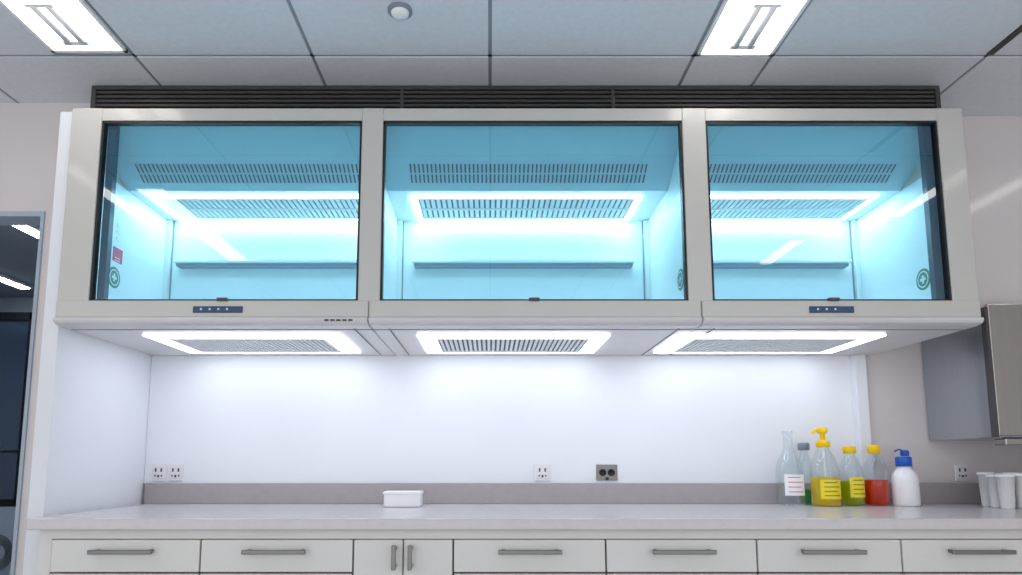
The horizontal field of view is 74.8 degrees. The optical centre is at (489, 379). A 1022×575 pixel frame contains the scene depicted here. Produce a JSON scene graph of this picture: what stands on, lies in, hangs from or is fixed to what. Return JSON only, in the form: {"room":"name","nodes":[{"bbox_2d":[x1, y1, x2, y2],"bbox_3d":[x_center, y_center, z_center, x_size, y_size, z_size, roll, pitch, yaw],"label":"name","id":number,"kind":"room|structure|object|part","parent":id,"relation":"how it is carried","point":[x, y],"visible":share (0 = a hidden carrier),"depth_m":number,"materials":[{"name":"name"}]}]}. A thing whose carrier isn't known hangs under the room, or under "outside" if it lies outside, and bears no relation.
{"room":"laboratory","nodes":[
{"label":"laboratory","id":0,"kind":"room"},
{"bbox_2d":[0,298,33,498],"bbox_3d":[-3.450,0.544,5.827,3.100,2.560,0.100,0,-7,0],"label":"wall","id":1,"kind":"structure","parent":0,"point":[13,335],"depth_m":5.84,"materials":[{"name":"paint"}]},
{"bbox_2d":[0,226,39,297],"bbox_3d":[-3.450,-0.919,4.621,3.100,0.050,2.850,0,-7,0],"label":"ceiling","id":2,"kind":"structure","parent":0,"point":[18,248],"depth_m":4.82,"materials":[{"name":"paint"}]},
{"bbox_2d":[0,274,31,288],"bbox_3d":[-3.850,-0.798,5.287,0.104,0.025,0.524,0,-7,0],"label":"recessed light","id":3,"kind":"object","parent":2,"relation":"in","point":[4,279],"visible":1,"depth_m":5.37,"materials":[{"name":"white plastic"}]},
{"bbox_2d":[14,226,39,238],"bbox_3d":[-2.860,-0.935,4.170,0.104,0.025,0.474,0,-7,0],"label":"recessed light","id":4,"kind":"object","parent":2,"relation":"in","point":[32,230],"visible":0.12,"depth_m":4.14,"materials":[{"name":"white plastic"}]},
{"bbox_2d":[0,103,89,574],"bbox_3d":[-3.381,0.112,3.210,3.238,2.780,0.500,0,-7,0],"label":"wall","id":5,"kind":"structure","parent":0,"point":[29,132],"depth_m":3.09,"materials":[{"name":"white paint"}]},
{"bbox_2d":[0,211,45,574],"bbox_3d":[-2.670,0.351,2.979,1.260,2.249,0.120,0,-7,0],"label":"trim","id":6,"kind":"structure","parent":5,"relation":"attached to","point":[7,218],"depth_m":2.99,"materials":[{"name":"paint"}]},
{"bbox_2d":[22,112,151,574],"bbox_3d":[-1.794,0.191,3.065,0.063,2.588,0.770,0,-7,0],"label":"panel","id":7,"kind":"object","parent":5,"relation":"attached to","point":[89,453],"depth_m":2.86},
{"bbox_2d":[53,108,983,355],"bbox_3d":[0.114,-0.631,3.132,3.742,0.942,0.804,0,-7,0],"label":"fume hood","id":8,"kind":"object","parent":5,"relation":"attached to","point":[365,231],"visible":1,"depth_m":3.01,"materials":[{"name":"paint"}]},
{"bbox_2d":[143,334,360,352],"bbox_3d":[-1.075,-0.165,3.118,0.850,0.006,0.470,0,-7,0],"label":"light","id":9,"kind":"object","parent":8,"relation":"attached to","point":[191,343],"depth_m":3.06,"materials":[{"name":"white plastic"}]},
{"bbox_2d":[149,195,357,219],"bbox_3d":[-1.103,-0.859,3.337,1.035,0.006,0.325,0,-7,0],"label":"light","id":10,"kind":"object","parent":8,"relation":"attached to","point":[182,207],"depth_m":3.32,"materials":[{"name":"white plastic"}]},
{"bbox_3d":[0.115,-0.608,3.465,3.490,0.016,0.070,0,-7,0],"label":"rail","id":11,"kind":"part","parent":8,"relation":"part of","materials":[{"name":"white plastic"}]},
{"bbox_2d":[417,334,609,352],"bbox_3d":[0.102,-0.165,3.118,0.833,0.006,0.470,0,-7,0],"label":"light","id":12,"kind":"object","parent":8,"relation":"attached to","point":[429,343],"depth_m":3.06,"materials":[{"name":"white plastic"}]},
{"bbox_2d":[90,86,940,108],"bbox_3d":[0.114,-1.181,3.286,3.778,0.191,0.645,0,-7,0],"label":"louver","id":13,"kind":"object","parent":8,"relation":"on","point":[105,97],"visible":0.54,"depth_m":2.98,"materials":[{"name":"metal"}]},
{"bbox_3d":[0.124,-1.114,2.830,3.508,0.053,0.043,0,-7,0],"label":"rail","id":14,"kind":"part","parent":8,"relation":"part of","materials":[{"name":"metal"}]},
{"bbox_2d":[410,195,642,219],"bbox_3d":[0.173,-0.859,3.337,1.107,0.006,0.325,0,-7,0],"label":"light","id":15,"kind":"object","parent":8,"relation":"attached to","point":[422,207],"depth_m":3.32,"materials":[{"name":"white plastic"}]},
{"bbox_2d":[653,334,885,352],"bbox_3d":[1.265,-0.165,3.118,0.890,0.006,0.470,0,-7,0],"label":"light","id":16,"kind":"object","parent":8,"relation":"attached to","point":[677,343],"depth_m":3.06,"materials":[{"name":"white plastic"}]},
{"bbox_2d":[710,195,878,219],"bbox_3d":[1.395,-0.859,3.337,0.910,0.006,0.325,0,-7,0],"label":"light","id":17,"kind":"object","parent":8,"relation":"attached to","point":[723,207],"depth_m":3.31,"materials":[{"name":"white plastic"}]},
{"bbox_2d":[395,342,1021,482],"bbox_3d":[1.050,0.149,3.508,5.900,2.780,0.100,0,-7,0],"label":"wall","id":18,"kind":"structure","parent":0,"point":[895,377],"depth_m":3.44,"materials":[{"name":"paint"}]},
{"bbox_2d":[144,356,856,483],"bbox_3d":[0.055,0.202,3.444,3.630,0.659,0.015,0,-7,0],"label":"panel","id":19,"kind":"object","parent":18,"relation":"attached to","point":[227,419],"depth_m":3.44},
{"bbox_2d":[151,464,166,480],"bbox_3d":[-1.684,0.470,3.397,0.072,0.085,0.013,0,-7,0],"label":"wall socket","id":20,"kind":"object","parent":19,"relation":"attached to","point":[158,470],"depth_m":3.39,"materials":[{"name":"white plastic"}]},
{"bbox_2d":[169,464,183,480],"bbox_3d":[-1.597,0.470,3.397,0.072,0.085,0.013,0,-7,0],"label":"wall socket","id":21,"kind":"object","parent":19,"relation":"attached to","point":[175,470],"depth_m":3.39,"materials":[{"name":"white plastic"}]},
{"bbox_2d":[534,464,550,480],"bbox_3d":[0.266,0.470,3.397,0.086,0.085,0.013,0,-7,0],"label":"wall socket","id":22,"kind":"object","parent":19,"relation":"attached to","point":[542,472],"depth_m":3.39,"materials":[{"name":"white plastic"}]},
{"bbox_2d":[596,465,617,479],"bbox_3d":[0.594,0.470,3.395,0.108,0.080,0.016,0,-7,0],"label":"socket","id":23,"kind":"object","parent":19,"relation":"attached to","point":[603,472],"visible":1,"depth_m":3.39,"materials":[{"name":"grey plastic"}]},
{"bbox_2d":[144,483,981,503],"bbox_3d":[0.393,0.574,3.380,4.275,0.103,0.019,0,-7,0],"label":"backsplash","id":24,"kind":"structure","parent":18,"relation":"attached to","point":[154,493],"depth_m":3.37,"materials":[{"name":"laminate"}]},
{"bbox_2d":[849,354,873,479],"bbox_3d":[1.900,0.196,3.422,0.060,0.654,0.060,0,-7,0],"label":"trim","id":25,"kind":"structure","parent":18,"relation":"attached to","point":[862,430],"depth_m":3.40,"materials":[{"name":"white paint"}]},
{"bbox_2d":[954,464,968,480],"bbox_3d":[2.410,0.472,3.412,0.070,0.085,0.012,0,-7,0],"label":"wall socket","id":26,"kind":"object","parent":18,"relation":"attached to","point":[961,471],"visible":1,"depth_m":3.41,"materials":[{"name":"white plastic"}]},
{"bbox_2d":[921,304,1021,444],"bbox_3d":[2.773,-0.001,3.233,1.054,0.640,0.473,0,-7,0],"label":"upper cabinet","id":27,"kind":"object","parent":18,"relation":"attached to","point":[973,376],"visible":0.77,"depth_m":3.08,"materials":[{"name":"metal"}]},
{"bbox_3d":[2.781,-0.048,3.015,1.038,0.600,0.023,0,-7,0],"label":"door","id":28,"kind":"part","parent":27,"relation":"part of","materials":[{"name":"metal"}]},
{"bbox_2d":[962,116,1021,307],"bbox_3d":[3.000,-0.759,3.378,2.000,1.010,0.380,0,-7,0],"label":"wall","id":29,"kind":"structure","parent":0,"point":[993,144],"depth_m":3.20,"materials":[{"name":"white paint"}]},
{"bbox_3d":[-0.500,1.474,2.489,9.000,0.100,6.500,0,-7,0],"label":"floor","id":30,"kind":"structure","parent":0,"visible":0},
{"bbox_2d":[0,312,31,574],"bbox_3d":[-4.375,0.605,5.497,1.150,2.360,0.060,0,-7,0],"label":"door","id":31,"kind":"structure","parent":30,"relation":"on","point":[7,506],"depth_m":5.42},
{"bbox_2d":[0,535,11,569],"bbox_3d":[-3.950,1.381,5.340,0.292,0.292,0.032,0,-7,0],"label":"cable coil","id":32,"kind":"object","parent":31,"relation":"hanging from","point":[8,549],"visible":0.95,"depth_m":5.34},
{"bbox_3d":[-4.375,1.403,5.399,1.150,0.750,0.060,0,-7,0],"label":"panel","id":33,"kind":"part","parent":31,"relation":"part of","materials":[{"name":"grey metal"}]},
{"bbox_2d":[0,449,20,452],"bbox_3d":[-4.320,0.577,5.435,0.988,0.028,0.070,0,-7,0],"label":"push bar","id":34,"kind":"object","parent":31,"relation":"attached to","point":[1,450],"visible":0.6,"depth_m":5.41,"materials":[{"name":"black metal"}]},
{"bbox_2d":[26,504,1021,574],"bbox_3d":[1.085,1.017,2.872,5.630,0.900,0.919,0,-7,0],"label":"lab bench","id":35,"kind":"object","parent":30,"relation":"on","point":[145,539],"visible":1,"depth_m":2.50,"materials":[{"name":"laminate"}]},
{"bbox_3d":[-1.365,0.635,2.462,0.236,0.016,0.012,0,-7,0],"label":"handle","id":36,"kind":"part","parent":35,"relation":"part of","materials":[{"name":"metal"}]},
{"bbox_3d":[-0.799,0.635,2.462,0.236,0.016,0.012,0,-7,0],"label":"handle","id":37,"kind":"part","parent":35,"relation":"part of","materials":[{"name":"metal"}]},
{"bbox_3d":[-0.355,0.655,2.460,0.016,0.090,0.012,0,-7,0],"label":"door handle","id":38,"kind":"part","parent":35,"relation":"part of","materials":[{"name":"metal"}]},
{"bbox_2d":[383,491,423,506],"bbox_3d":[-0.410,0.563,3.165,0.178,0.072,0.128,0,-7,0],"label":"box","id":39,"kind":"object","parent":35,"relation":"on","point":[391,498],"visible":1,"depth_m":3.11,"materials":[{"name":"white plastic"}]},
{"bbox_3d":[-0.410,0.534,3.168,0.178,0.014,0.128,0,-7,0],"label":"lid","id":40,"kind":"part","parent":39,"relation":"part of","materials":[{"name":"white plastic"}]},
{"bbox_3d":[-0.295,0.655,2.460,0.016,0.090,0.012,0,-7,0],"label":"door handle","id":41,"kind":"part","parent":35,"relation":"part of","materials":[{"name":"metal"}]},
{"bbox_2d":[26,504,1021,529],"bbox_3d":[1.085,0.593,2.934,5.630,0.042,0.899,0,-7,0],"label":"countertop","id":42,"kind":"structure","parent":35,"relation":"on","point":[145,516],"depth_m":2.54,"materials":[{"name":"laminate"}]},
{"bbox_3d":[0.148,0.635,2.462,0.236,0.016,0.012,0,-7,0],"label":"handle","id":43,"kind":"part","parent":35,"relation":"part of","materials":[{"name":"metal"}]},
{"bbox_3d":[1.090,0.583,2.535,5.580,0.035,0.025,0,-7,0],"label":"rail","id":44,"kind":"part","parent":35,"relation":"part of","materials":[{"name":"laminate"}]},
{"bbox_3d":[0.717,0.635,2.462,0.236,0.016,0.012,0,-7,0],"label":"handle","id":45,"kind":"part","parent":35,"relation":"part of","materials":[{"name":"metal"}]},
{"bbox_2d":[784,474,804,495],"bbox_3d":[1.456,0.428,3.251,0.128,0.360,0.130,0,-7,0],"label":"label","id":46,"kind":"object","parent":35,"relation":"on","point":[794,483],"visible":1,"depth_m":3.18,"materials":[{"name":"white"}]},
{"bbox_2d":[798,443,811,503],"bbox_3d":[1.578,0.468,3.346,0.064,0.305,0.064,0,-7,0],"label":"bottle","id":47,"kind":"object","parent":35,"relation":"on","point":[806,499],"visible":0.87,"depth_m":3.31,"materials":[{"name":"clear glass"}]},
{"bbox_2d":[810,427,840,505],"bbox_3d":[1.612,0.417,3.222,0.132,0.376,0.134,0,-7,0],"label":"dispenser bottle","id":48,"kind":"object","parent":35,"relation":"on","point":[825,491],"visible":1,"depth_m":3.17,"materials":[{"name":"clear glass"}]},
{"bbox_3d":[1.612,0.263,3.242,0.048,0.066,0.048,0,-7,0],"label":"pump stem","id":49,"kind":"part","parent":48,"relation":"part of","materials":[{"name":"yellow plastic"}]},
{"bbox_3d":[1.270,0.635,2.462,0.236,0.016,0.012,0,-7,0],"label":"handle","id":50,"kind":"part","parent":35,"relation":"part of","materials":[{"name":"metal"}]},
{"bbox_2d":[840,446,864,504],"bbox_3d":[1.765,0.468,3.266,0.110,0.285,0.112,0,-7,0],"label":"bottle","id":51,"kind":"object","parent":35,"relation":"on","point":[852,491],"visible":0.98,"depth_m":3.21,"materials":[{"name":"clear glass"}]},
{"bbox_2d":[864,445,889,504],"bbox_3d":[1.885,0.465,3.268,0.110,0.292,0.110,0,-7,0],"label":"bottle","id":52,"kind":"object","parent":35,"relation":"on","point":[876,491],"visible":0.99,"depth_m":3.22,"materials":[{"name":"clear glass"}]},
{"bbox_2d":[891,457,920,506],"bbox_3d":[2.000,0.487,3.220,0.116,0.235,0.116,0,-7,0],"label":"plastic bottle","id":53,"kind":"object","parent":35,"relation":"on","point":[905,485],"visible":1,"depth_m":3.18,"materials":[{"name":"white plastic"}]},
{"bbox_2d":[894,449,908,455],"bbox_3d":[2.069,0.480,3.327,0.076,0.276,0.068,-5,-9,37],"label":"pump","id":54,"kind":"object","parent":53,"relation":"attached to","point":[902,452],"visible":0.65,"depth_m":3.33,"materials":[{"name":"blue plastic"}]},
{"bbox_3d":[1.821,0.635,2.462,0.236,0.016,0.012,0,-7,0],"label":"handle","id":55,"kind":"part","parent":35,"relation":"part of","materials":[{"name":"metal"}]},
{"bbox_2d":[976,472,1021,508],"bbox_3d":[2.550,0.510,3.106,0.504,0.162,0.244,0,-7,0],"label":"plastic cups","id":56,"kind":"object","parent":35,"relation":"on","point":[1003,490],"visible":1,"depth_m":3.03,"materials":[{"name":"white plastic"}]},
{"bbox_2d":[1014,474,1021,508],"bbox_3d":[2.413,0.503,3.021,0.074,0.156,0.074,0,-7,0],"label":"cup","id":57,"kind":"object","parent":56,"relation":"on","point":[1018,477],"depth_m":3.01,"materials":[{"name":"white plastic"}]},
{"bbox_3d":[-0.500,-1.598,1.179,9.000,0.080,5.150,0,-7,0],"label":"slab","id":58,"kind":"object","parent":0,"visible":0},
{"bbox_2d":[0,0,1021,115],"bbox_3d":[-0.500,-1.546,1.172,8.986,0.015,5.136,0,-7,0],"label":"ceiling","id":59,"kind":"structure","parent":58,"relation":"attached to","point":[993,87],"depth_m":2.70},
{"bbox_2d":[388,2,411,19],"bbox_3d":[-0.335,-1.364,2.485,0.090,0.026,0.090,0,-7,0],"label":"smoke detector","id":60,"kind":"object","parent":59,"relation":"attached to","point":[397,10],"visible":1,"depth_m":2.46,"materials":[{"name":"white plastic"}]},
{"bbox_2d":[0,0,1021,102],"bbox_3d":[-0.500,-1.552,1.148,9.000,0.013,5.100,0,-7,0],"label":"ceiling t grid","id":61,"kind":"structure","parent":59,"relation":"attached to","point":[130,53],"depth_m":2.77,"materials":[{"name":"metal"}]},
{"bbox_2d":[0,0,127,52],"bbox_3d":[-1.636,-1.358,2.554,0.308,0.046,0.360,0,-7,0],"label":"recessed light","id":62,"kind":"object","parent":61,"relation":"in","point":[63,26],"visible":1,"depth_m":2.56,"materials":[{"name":"white plastic"}]},
{"bbox_2d":[696,0,810,55],"bbox_3d":[1.008,-1.356,2.567,0.311,0.046,0.385,0,-7,0],"label":"recessed light","id":63,"kind":"object","parent":61,"relation":"in","point":[739,27],"visible":1,"depth_m":2.57,"materials":[{"name":"white plastic"}]},
{"bbox_2d":[986,25,1021,54],"bbox_3d":[2.060,-1.388,2.422,0.030,0.014,0.670,0,-7,0],"label":"ceiling vent","id":64,"kind":"object","parent":59,"relation":"in","point":[1018,30],"visible":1,"depth_m":2.67,"materials":[{"name":"black metal"}]}
]}

